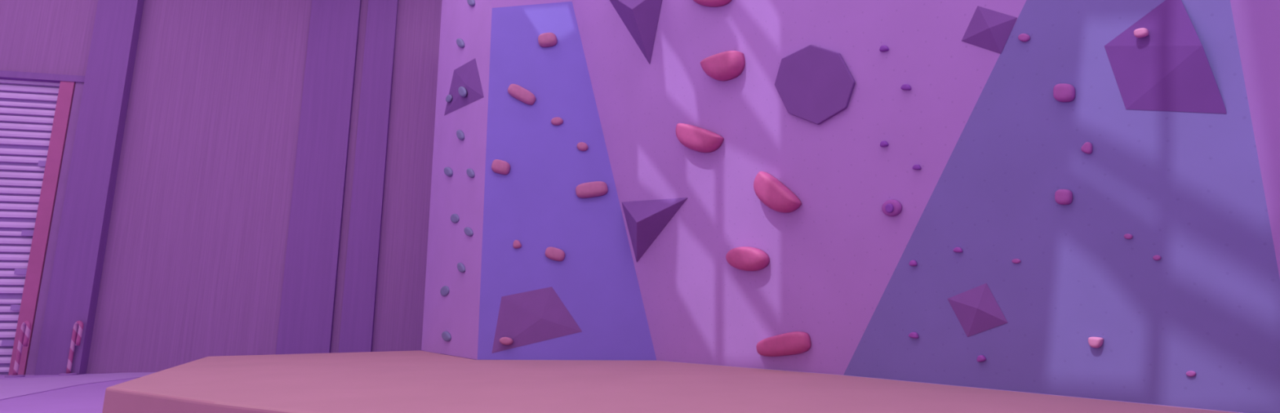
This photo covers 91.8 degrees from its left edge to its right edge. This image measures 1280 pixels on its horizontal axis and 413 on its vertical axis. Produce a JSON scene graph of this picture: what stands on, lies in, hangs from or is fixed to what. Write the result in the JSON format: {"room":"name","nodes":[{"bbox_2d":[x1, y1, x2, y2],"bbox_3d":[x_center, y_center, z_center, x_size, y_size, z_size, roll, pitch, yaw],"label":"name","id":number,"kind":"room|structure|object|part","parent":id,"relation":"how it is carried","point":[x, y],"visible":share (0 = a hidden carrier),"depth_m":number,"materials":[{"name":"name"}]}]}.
{"room":"indoor climbing gym","nodes":[
{"label":"indoor climbing gym","id":0,"kind":"room"},
{"bbox_2d":[0,0,475,373],"bbox_3d":[-12.075,-1.842,15.228,17.327,11.500,0.200,2,-11,-11],"label":"wall","id":1,"kind":"structure","parent":0,"point":[193,266],"depth_m":15.32,"materials":[{"name":"wood"}]},
{"bbox_2d":[0,79,75,375],"bbox_3d":[-17.080,0.234,13.748,7.087,6.885,0.280,2,-11,-11],"label":"roller door","id":2,"kind":"structure","parent":1,"relation":"in","point":[34,116],"depth_m":14.43,"materials":[{"name":"paint"}]},
{"bbox_2d":[0,70,84,82],"bbox_3d":[-16.931,-3.187,14.310,7.355,0.160,0.140,2,-11,-11],"label":"trim","id":3,"kind":"structure","parent":1,"relation":"attached to","point":[15,75],"depth_m":14.77,"materials":[{"name":"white metal"}]},
{"bbox_2d":[25,82,84,374],"bbox_3d":[-13.470,0.388,14.433,0.268,6.828,0.200,2,-11,-11],"label":"trim","id":4,"kind":"structure","parent":1,"relation":"attached to","point":[58,208],"depth_m":14.29,"materials":[{"name":"grey metal"}]},
{"bbox_2d":[34,0,144,375],"bbox_3d":[-12.900,-1.913,14.840,0.844,11.500,0.250,2,-11,-11],"label":"pillar","id":5,"kind":"structure","parent":1,"relation":"attached to","point":[83,231],"depth_m":14.47,"materials":[{"name":"purple metal"}]},
{"bbox_2d":[275,0,361,354],"bbox_3d":[-8.083,-1.728,15.853,1.178,11.500,0.120,2,-11,-11],"label":"pillar","id":6,"kind":"structure","parent":1,"relation":"attached to","point":[305,326],"depth_m":15.60,"materials":[{"name":"purple metal"}]},
{"bbox_2d":[338,0,398,352],"bbox_3d":[-6.944,-1.687,16.077,0.734,11.500,0.120,2,-11,-11],"label":"pillar","id":7,"kind":"structure","parent":1,"relation":"attached to","point":[358,306],"depth_m":15.84,"materials":[{"name":"purple metal"}]},
{"bbox_2d":[421,0,492,359],"bbox_3d":[-3.371,-1.908,11.662,0.132,9.148,3.610,6,-12,-31],"label":"wall","id":8,"kind":"structure","parent":0,"point":[456,313],"depth_m":11.22,"materials":[{"name":"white paint"}]},
{"bbox_2d":[440,285,448,296],"bbox_3d":[-3.559,1.540,11.277,0.031,0.189,0.537,7,-12,-32],"label":"hold","id":9,"kind":"object","parent":8,"relation":"attached to","point":[444,291],"visible":1,"depth_m":11.21,"materials":[{"name":"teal plastic"}]},
{"bbox_2d":[441,331,451,341],"bbox_3d":[-3.413,2.285,10.899,0.046,0.171,0.511,7,-12,-32],"label":"hold","id":10,"kind":"object","parent":8,"relation":"attached to","point":[446,335],"visible":1,"depth_m":10.81,"materials":[{"name":"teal plastic"}]},
{"bbox_2d":[444,167,453,176],"bbox_3d":[-3.660,-0.664,11.803,0.054,0.246,0.526,7,-12,-32],"label":"hold","id":11,"kind":"object","parent":8,"relation":"attached to","point":[448,171],"visible":1,"depth_m":11.69,"materials":[{"name":"grey plastic"}]},
{"bbox_2d":[450,213,459,222],"bbox_3d":[-3.345,0.215,11.171,0.030,0.190,0.511,7,-12,-32],"label":"hold","id":12,"kind":"object","parent":8,"relation":"attached to","point":[455,218],"visible":1,"depth_m":11.11,"materials":[{"name":"grey plastic"}]},
{"bbox_2d":[456,129,464,140],"bbox_3d":[-3.295,-1.310,11.343,0.047,0.263,0.441,7,-12,-32],"label":"hold","id":13,"kind":"object","parent":8,"relation":"attached to","point":[460,134],"visible":1,"depth_m":11.25,"materials":[{"name":"grey plastic"}]},
{"bbox_2d":[456,38,464,48],"bbox_3d":[-3.469,-3.153,11.941,0.049,0.327,0.486,7,-12,-32],"label":"hold","id":14,"kind":"object","parent":8,"relation":"attached to","point":[460,42],"visible":1,"depth_m":11.84,"materials":[{"name":"grey plastic"}]},
{"bbox_2d":[457,262,465,272],"bbox_3d":[-3.051,1.042,10.548,0.040,0.185,0.417,7,-12,-32],"label":"hold","id":15,"kind":"object","parent":8,"relation":"attached to","point":[460,267],"visible":1,"depth_m":10.48,"materials":[{"name":"grey plastic"}]},
{"bbox_2d":[444,58,484,115],"bbox_3d":[-3.312,-2.224,11.531,0.049,1.163,2.487,7,-12,-32],"label":"volume","id":16,"kind":"object","parent":8,"relation":"attached to","point":[467,76],"visible":1,"depth_m":11.36,"materials":[{"name":"plastic"}]},
{"bbox_2d":[445,94,452,102],"bbox_3d":[-3.768,-2.128,12.202,0.026,0.185,0.413,7,-12,-32],"label":"hold","id":17,"kind":"object","parent":16,"relation":"attached to","point":[449,97],"visible":1,"depth_m":12.14,"materials":[{"name":"grey plastic"}]},
{"bbox_2d":[457,86,466,97],"bbox_3d":[-3.250,-2.099,11.319,0.044,0.282,0.455,7,-12,-32],"label":"hold","id":18,"kind":"object","parent":16,"relation":"attached to","point":[462,91],"visible":1,"depth_m":11.22,"materials":[{"name":"grey plastic"}]},
{"bbox_2d":[463,226,473,236],"bbox_3d":[-2.882,0.422,10.390,0.038,0.181,0.444,7,-12,-32],"label":"hold","id":19,"kind":"object","parent":8,"relation":"attached to","point":[468,231],"visible":1,"depth_m":10.32,"materials":[{"name":"grey plastic"}]},
{"bbox_2d":[466,168,474,177],"bbox_3d":[-2.907,-0.573,10.603,0.039,0.212,0.397,7,-12,-32],"label":"hold","id":20,"kind":"object","parent":8,"relation":"attached to","point":[470,172],"visible":1,"depth_m":10.54,"materials":[{"name":"grey plastic"}]},
{"bbox_2d":[466,0,475,6],"bbox_3d":[-3.163,-3.829,11.575,0.048,0.307,0.422,7,-12,-32],"label":"hold","id":21,"kind":"object","parent":8,"relation":"attached to","point":[472,2],"visible":1,"depth_m":11.44,"materials":[{"name":"grey plastic"}]},
{"bbox_2d":[492,0,572,8],"bbox_3d":[-1.829,-4.017,10.521,1.364,1.294,0.210,-1,-10,3],"label":"wall","id":22,"kind":"structure","parent":0,"point":[495,3],"depth_m":10.48,"materials":[{"name":"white paint"}]},
{"bbox_2d":[477,0,656,360],"bbox_3d":[-1.127,-0.561,9.930,2.760,5.876,0.050,-1,-10,3],"label":"wall","id":23,"kind":"structure","parent":0,"point":[537,205],"depth_m":9.83,"materials":[{"name":"blue paint"}]},
{"bbox_2d":[491,159,510,174],"bbox_3d":[-2.235,-0.635,9.928,0.302,0.242,0.104,-1,-10,3],"label":"hold","id":24,"kind":"object","parent":23,"relation":"attached to","point":[500,166],"visible":1,"depth_m":9.89,"materials":[{"name":"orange plastic"}]},
{"bbox_2d":[512,240,521,248],"bbox_3d":[-1.923,0.590,9.709,0.131,0.133,0.059,-1,-10,3],"label":"hold","id":25,"kind":"object","parent":23,"relation":"attached to","point":[517,244],"visible":1,"depth_m":9.69,"materials":[{"name":"pink plastic"}]},
{"bbox_2d":[507,84,536,105],"bbox_3d":[-1.941,-1.841,10.133,0.472,0.354,0.100,-1,-10,3],"label":"hold","id":26,"kind":"object","parent":23,"relation":"attached to","point":[517,91],"visible":1,"depth_m":10.09,"materials":[{"name":"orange plastic"}]},
{"bbox_2d":[491,286,582,353],"bbox_3d":[-1.571,1.736,9.489,1.384,1.007,0.038,-1,-10,3],"label":"volume","id":27,"kind":"object","parent":23,"relation":"attached to","point":[528,317],"visible":1,"depth_m":9.49,"materials":[{"name":"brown wood"}]},
{"bbox_2d":[499,337,513,345],"bbox_3d":[-2.035,2.044,9.407,0.206,0.122,0.083,-1,-10,3],"label":"hold","id":28,"kind":"object","parent":27,"relation":"attached to","point":[504,340],"visible":1,"depth_m":9.37,"materials":[{"name":"pink plastic"}]},
{"bbox_2d":[537,32,557,47],"bbox_3d":[-1.536,-2.768,10.275,0.317,0.228,0.108,-1,-10,3],"label":"hold","id":29,"kind":"object","parent":23,"relation":"attached to","point":[545,39],"visible":1,"depth_m":10.23,"materials":[{"name":"pink plastic"}]},
{"bbox_2d":[545,246,565,261],"bbox_3d":[-1.324,0.738,9.629,0.317,0.222,0.093,-1,-10,3],"label":"hold","id":30,"kind":"object","parent":23,"relation":"attached to","point":[552,253],"visible":1,"depth_m":9.59,"materials":[{"name":"pink plastic"}]},
{"bbox_2d":[551,116,563,125],"bbox_3d":[-1.344,-1.383,10.034,0.196,0.128,0.062,-1,-10,3],"label":"hold","id":31,"kind":"object","parent":23,"relation":"attached to","point":[557,121],"visible":1,"depth_m":10.01,"materials":[{"name":"pink plastic"}]},
{"bbox_2d":[577,142,588,151],"bbox_3d":[-0.923,-0.962,9.930,0.183,0.139,0.066,-1,-10,3],"label":"hold","id":32,"kind":"object","parent":23,"relation":"attached to","point":[581,146],"visible":1,"depth_m":9.90,"materials":[{"name":"pink plastic"}]},
{"bbox_2d":[575,181,608,198],"bbox_3d":[-0.765,-0.268,9.770,0.513,0.258,0.114,-1,-10,3],"label":"hold","id":33,"kind":"object","parent":23,"relation":"attached to","point":[595,188],"visible":1,"depth_m":9.73,"materials":[{"name":"pink plastic"}]},
{"bbox_2d":[0,360,1240,412],"bbox_3d":[-9.000,2.668,7.645,46.000,0.100,28.000,0,-10,0],"label":"floor","id":34,"kind":"structure","parent":0,"point":[84,398],"depth_m":9.49,"materials":[{"name":"grey concrete"}]},
{"bbox_2d":[4,320,31,377],"bbox_3d":[-13.278,3.051,13.298,0.395,1.180,0.272,0,-10,0],"label":"candy cane","id":35,"kind":"object","parent":34,"relation":"on","point":[24,334],"visible":1,"depth_m":13.26,"materials":[{"name":"red paint"}]},
{"bbox_3d":[-13.305,3.612,13.195,0.340,0.040,0.272,0,-10,0],"label":"plate","id":36,"kind":"part","parent":35,"relation":"part of","materials":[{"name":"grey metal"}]},
{"bbox_2d":[58,320,83,375],"bbox_3d":[-12.583,3.138,13.775,0.395,1.180,0.272,0,-10,0],"label":"candy cane","id":37,"kind":"object","parent":34,"relation":"on","point":[79,324],"visible":1,"depth_m":13.74,"materials":[{"name":"red paint"}]},
{"bbox_3d":[-12.610,3.699,13.672,0.340,0.040,0.272,0,-10,0],"label":"plate","id":38,"kind":"part","parent":37,"relation":"part of","materials":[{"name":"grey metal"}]},
{"bbox_2d":[0,372,155,400],"bbox_3d":[-12.860,3.169,10.694,6.097,0.012,9.377,2,-11,-10],"label":"floor mat","id":39,"kind":"object","parent":34,"relation":"on","point":[9,388],"visible":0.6,"depth_m":11.96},
{"bbox_2d":[102,351,1235,412],"bbox_3d":[-1.413,2.159,6.821,13.505,0.595,5.938,-7,-12,33],"label":"mat","id":40,"kind":"object","parent":34,"relation":"on","point":[393,381],"visible":1,"depth_m":5.22,"materials":[{"name":"pink fabric"}]},
{"bbox_2d":[572,0,1026,375],"bbox_3d":[1.605,-1.580,7.640,1.234,7.056,7.272,9,-14,-41],"label":"wall","id":41,"kind":"structure","parent":0,"point":[833,258],"depth_m":7.35,"materials":[{"name":"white paint"}]},
{"bbox_2d":[609,0,662,63],"bbox_3d":[-0.086,-2.770,9.120,0.417,1.427,1.311,5,-12,-26],"label":"volume","id":42,"kind":"object","parent":41,"relation":"attached to","point":[640,17],"visible":1,"depth_m":8.84,"materials":[{"name":"plastic"}]},
{"bbox_2d":[622,197,687,262],"bbox_3d":[0.128,0.288,9.035,0.320,0.946,1.473,7,-12,-32],"label":"volume","id":43,"kind":"object","parent":41,"relation":"attached to","point":[645,220],"visible":1,"depth_m":9.08,"materials":[{"name":"plastic"}]},
{"bbox_2d":[675,123,724,152],"bbox_3d":[0.765,-0.945,8.248,0.214,0.482,0.800,9,-14,-42],"label":"hold","id":44,"kind":"object","parent":41,"relation":"attached to","point":[695,138],"visible":1,"depth_m":8.14,"materials":[{"name":"pink plastic"}]},
{"bbox_2d":[693,0,731,6],"bbox_3d":[0.893,-2.737,7.946,0.161,0.433,0.736,9,-14,-42],"label":"hold","id":45,"kind":"object","parent":41,"relation":"attached to","point":[704,2],"visible":1,"depth_m":7.88,"materials":[{"name":"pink plastic"}]},
{"bbox_2d":[700,50,745,80],"bbox_3d":[1.025,-1.769,7.835,0.216,0.336,0.664,8,-13,-39],"label":"hold","id":46,"kind":"object","parent":41,"relation":"attached to","point":[727,65],"visible":1,"depth_m":7.71,"materials":[{"name":"pink plastic"}]},
{"bbox_2d":[725,246,769,271],"bbox_3d":[1.314,0.651,7.728,0.199,0.304,0.651,8,-13,-39],"label":"hold","id":47,"kind":"object","parent":41,"relation":"attached to","point":[742,258],"visible":1,"depth_m":7.61,"materials":[{"name":"pink plastic"}]},
{"bbox_2d":[753,171,801,213],"bbox_3d":[1.592,-0.187,7.311,0.614,0.532,0.237,-10,-14,44],"label":"hold","id":48,"kind":"object","parent":41,"relation":"attached to","point":[770,190],"visible":1,"depth_m":7.22,"materials":[{"name":"pink plastic"}]},
{"bbox_2d":[755,331,811,356],"bbox_3d":[1.682,1.647,7.401,0.163,0.310,0.792,8,-13,-36],"label":"hold","id":49,"kind":"object","parent":41,"relation":"attached to","point":[794,343],"visible":1,"depth_m":7.28,"materials":[{"name":"pink plastic"}]},
{"bbox_2d":[774,44,855,124],"bbox_3d":[1.920,-1.347,6.881,0.188,0.874,1.002,8,-13,-37],"label":"volume","id":50,"kind":"object","parent":41,"relation":"attached to","point":[814,84],"visible":1,"depth_m":6.84,"materials":[{"name":"plastic"}]},
{"bbox_2d":[879,44,888,51],"bbox_3d":[2.445,-1.589,6.222,0.045,0.065,0.091,9,-13,-39],"label":"hold","id":51,"kind":"object","parent":41,"relation":"attached to","point":[882,48],"visible":1,"depth_m":6.21,"materials":[{"name":"plastic"}]},
{"bbox_2d":[880,140,888,146],"bbox_3d":[2.470,-0.638,6.285,0.045,0.062,0.082,8,-13,-38],"label":"hold","id":52,"kind":"object","parent":41,"relation":"attached to","point":[883,144],"visible":1,"depth_m":6.27,"materials":[{"name":"plastic"}]},
{"bbox_2d":[881,199,902,216],"bbox_3d":[2.528,0.011,6.252,0.096,0.169,0.206,8,-13,-38],"label":"hold","id":53,"kind":"object","parent":41,"relation":"attached to","point":[891,207],"visible":1,"depth_m":6.22,"materials":[{"name":"plastic"}]},
{"bbox_2d":[900,84,911,90],"bbox_3d":[2.601,-1.169,6.074,0.042,0.070,0.096,9,-14,-41],"label":"hold","id":54,"kind":"object","parent":41,"relation":"attached to","point":[904,86],"visible":1,"depth_m":6.05,"materials":[{"name":"plastic"}]},
{"bbox_2d":[912,164,920,169],"bbox_3d":[2.692,-0.383,6.042,0.038,0.057,0.080,9,-14,-40],"label":"hold","id":55,"kind":"object","parent":41,"relation":"attached to","point":[916,166],"visible":1,"depth_m":6.03,"materials":[{"name":"plastic"}]},
{"bbox_2d":[961,5,1017,53],"bbox_3d":[3.070,-1.563,5.470,0.469,0.474,0.093,-10,-14,43],"label":"volume","id":56,"kind":"object","parent":41,"relation":"attached to","point":[989,29],"visible":1,"depth_m":5.45,"materials":[{"name":"plastic"}]},
{"bbox_2d":[843,0,1279,412],"bbox_3d":[3.060,-0.555,5.599,0.418,4.305,3.669,6,-12,-31],"label":"wall","id":57,"kind":"structure","parent":0,"point":[1187,187],"depth_m":4.80,"materials":[{"name":"paint"}]},
{"bbox_2d":[909,260,917,266],"bbox_3d":[2.684,0.558,6.104,0.039,0.059,0.078,6,-12,-31],"label":"hold","id":58,"kind":"object","parent":57,"relation":"attached to","point":[913,263],"visible":1,"depth_m":6.08,"materials":[{"name":"plastic"}]},
{"bbox_2d":[908,332,919,338],"bbox_3d":[2.682,1.266,6.093,0.041,0.061,0.100,6,-12,-31],"label":"hold","id":59,"kind":"object","parent":57,"relation":"attached to","point":[913,335],"visible":1,"depth_m":6.07,"materials":[{"name":"plastic"}]},
{"bbox_2d":[953,247,962,252],"bbox_3d":[2.927,0.400,5.718,0.033,0.052,0.083,6,-12,-32],"label":"hold","id":60,"kind":"object","parent":57,"relation":"attached to","point":[956,249],"visible":1,"depth_m":5.70,"materials":[{"name":"plastic"}]},
{"bbox_2d":[947,283,1008,337],"bbox_3d":[3.008,0.934,5.566,0.075,0.476,0.524,6,-12,-29],"label":"volume","id":61,"kind":"object","parent":57,"relation":"attached to","point":[976,309],"visible":1,"depth_m":5.54,"materials":[{"name":"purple wood"}]},
{"bbox_2d":[977,355,986,362],"bbox_3d":[3.036,1.356,5.521,0.038,0.062,0.076,6,-12,-30],"label":"hold","id":62,"kind":"object","parent":57,"relation":"attached to","point":[980,358],"visible":1,"depth_m":5.50,"materials":[{"name":"plastic"}]},
{"bbox_2d":[1011,258,1020,263],"bbox_3d":[3.204,0.465,5.282,0.018,0.040,0.071,6,-12,-31],"label":"hold","id":63,"kind":"object","parent":57,"relation":"attached to","point":[1015,260],"visible":1,"depth_m":5.28,"materials":[{"name":"plastic"}]},
{"bbox_2d":[1017,33,1030,41],"bbox_3d":[3.244,-1.429,5.241,0.032,0.076,0.087,7,-12,-32],"label":"hold","id":64,"kind":"object","parent":57,"relation":"attached to","point":[1023,37],"visible":1,"depth_m":5.23,"materials":[{"name":"plastic"}]},
{"bbox_2d":[1054,189,1072,204],"bbox_3d":[3.388,-0.078,4.965,0.056,0.126,0.123,6,-12,-31],"label":"hold","id":65,"kind":"object","parent":57,"relation":"attached to","point":[1062,197],"visible":1,"depth_m":4.94,"materials":[{"name":"plastic"}]},
{"bbox_2d":[1053,83,1075,102],"bbox_3d":[3.391,-0.914,4.965,0.068,0.159,0.149,7,-12,-32],"label":"hold","id":66,"kind":"object","parent":57,"relation":"attached to","point":[1062,92],"visible":1,"depth_m":4.94,"materials":[{"name":"plastic"}]},
{"bbox_2d":[1080,142,1092,154],"bbox_3d":[3.482,-0.455,4.836,0.035,0.093,0.077,7,-12,-32],"label":"hold","id":67,"kind":"object","parent":57,"relation":"attached to","point":[1086,148],"visible":1,"depth_m":4.82,"materials":[{"name":"plastic"}]},
{"bbox_2d":[1088,337,1103,347],"bbox_3d":[3.499,1.045,4.761,0.057,0.084,0.097,6,-12,-31],"label":"hold","id":68,"kind":"object","parent":57,"relation":"attached to","point":[1094,342],"visible":1,"depth_m":4.74,"materials":[{"name":"pink plastic"}]},
{"bbox_2d":[1124,233,1133,239],"bbox_3d":[3.625,0.222,4.604,0.018,0.040,0.053,6,-12,-32],"label":"hold","id":69,"kind":"object","parent":57,"relation":"attached to","point":[1127,236],"visible":1,"depth_m":4.60,"materials":[{"name":"plastic"}]},
{"bbox_2d":[1152,255,1160,260],"bbox_3d":[3.715,0.369,4.457,0.018,0.038,0.047,6,-12,-31],"label":"hold","id":70,"kind":"object","parent":57,"relation":"attached to","point":[1155,257],"visible":1,"depth_m":4.45,"materials":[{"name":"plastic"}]},
{"bbox_2d":[1104,0,1226,113],"bbox_3d":[3.719,-1.034,4.454,0.097,0.923,0.608,7,-12,-32],"label":"volume","id":71,"kind":"object","parent":57,"relation":"attached to","point":[1168,68],"visible":1,"depth_m":4.41,"materials":[{"name":"plastic"}]},
{"bbox_2d":[1133,27,1148,37],"bbox_3d":[3.640,-1.265,4.508,0.044,0.068,0.082,6,-12,-31],"label":"hold","id":72,"kind":"object","parent":71,"relation":"attached to","point":[1142,32],"visible":1,"depth_m":4.49,"materials":[{"name":"pink plastic"}]},
{"bbox_2d":[1186,370,1195,377],"bbox_3d":[3.809,1.158,4.288,0.019,0.041,0.056,6,-12,-30],"label":"hold","id":73,"kind":"object","parent":57,"relation":"attached to","point":[1190,373],"visible":1,"depth_m":4.28,"materials":[{"name":"plastic"}]},
{"bbox_2d":[1230,0,1279,277],"bbox_3d":[3.732,-0.711,3.129,0.194,3.723,2.226,-3,-11,17],"label":"wall","id":74,"kind":"structure","parent":0,"point":[1256,22],"depth_m":3.92,"materials":[{"name":"purple paint"}]}
]}

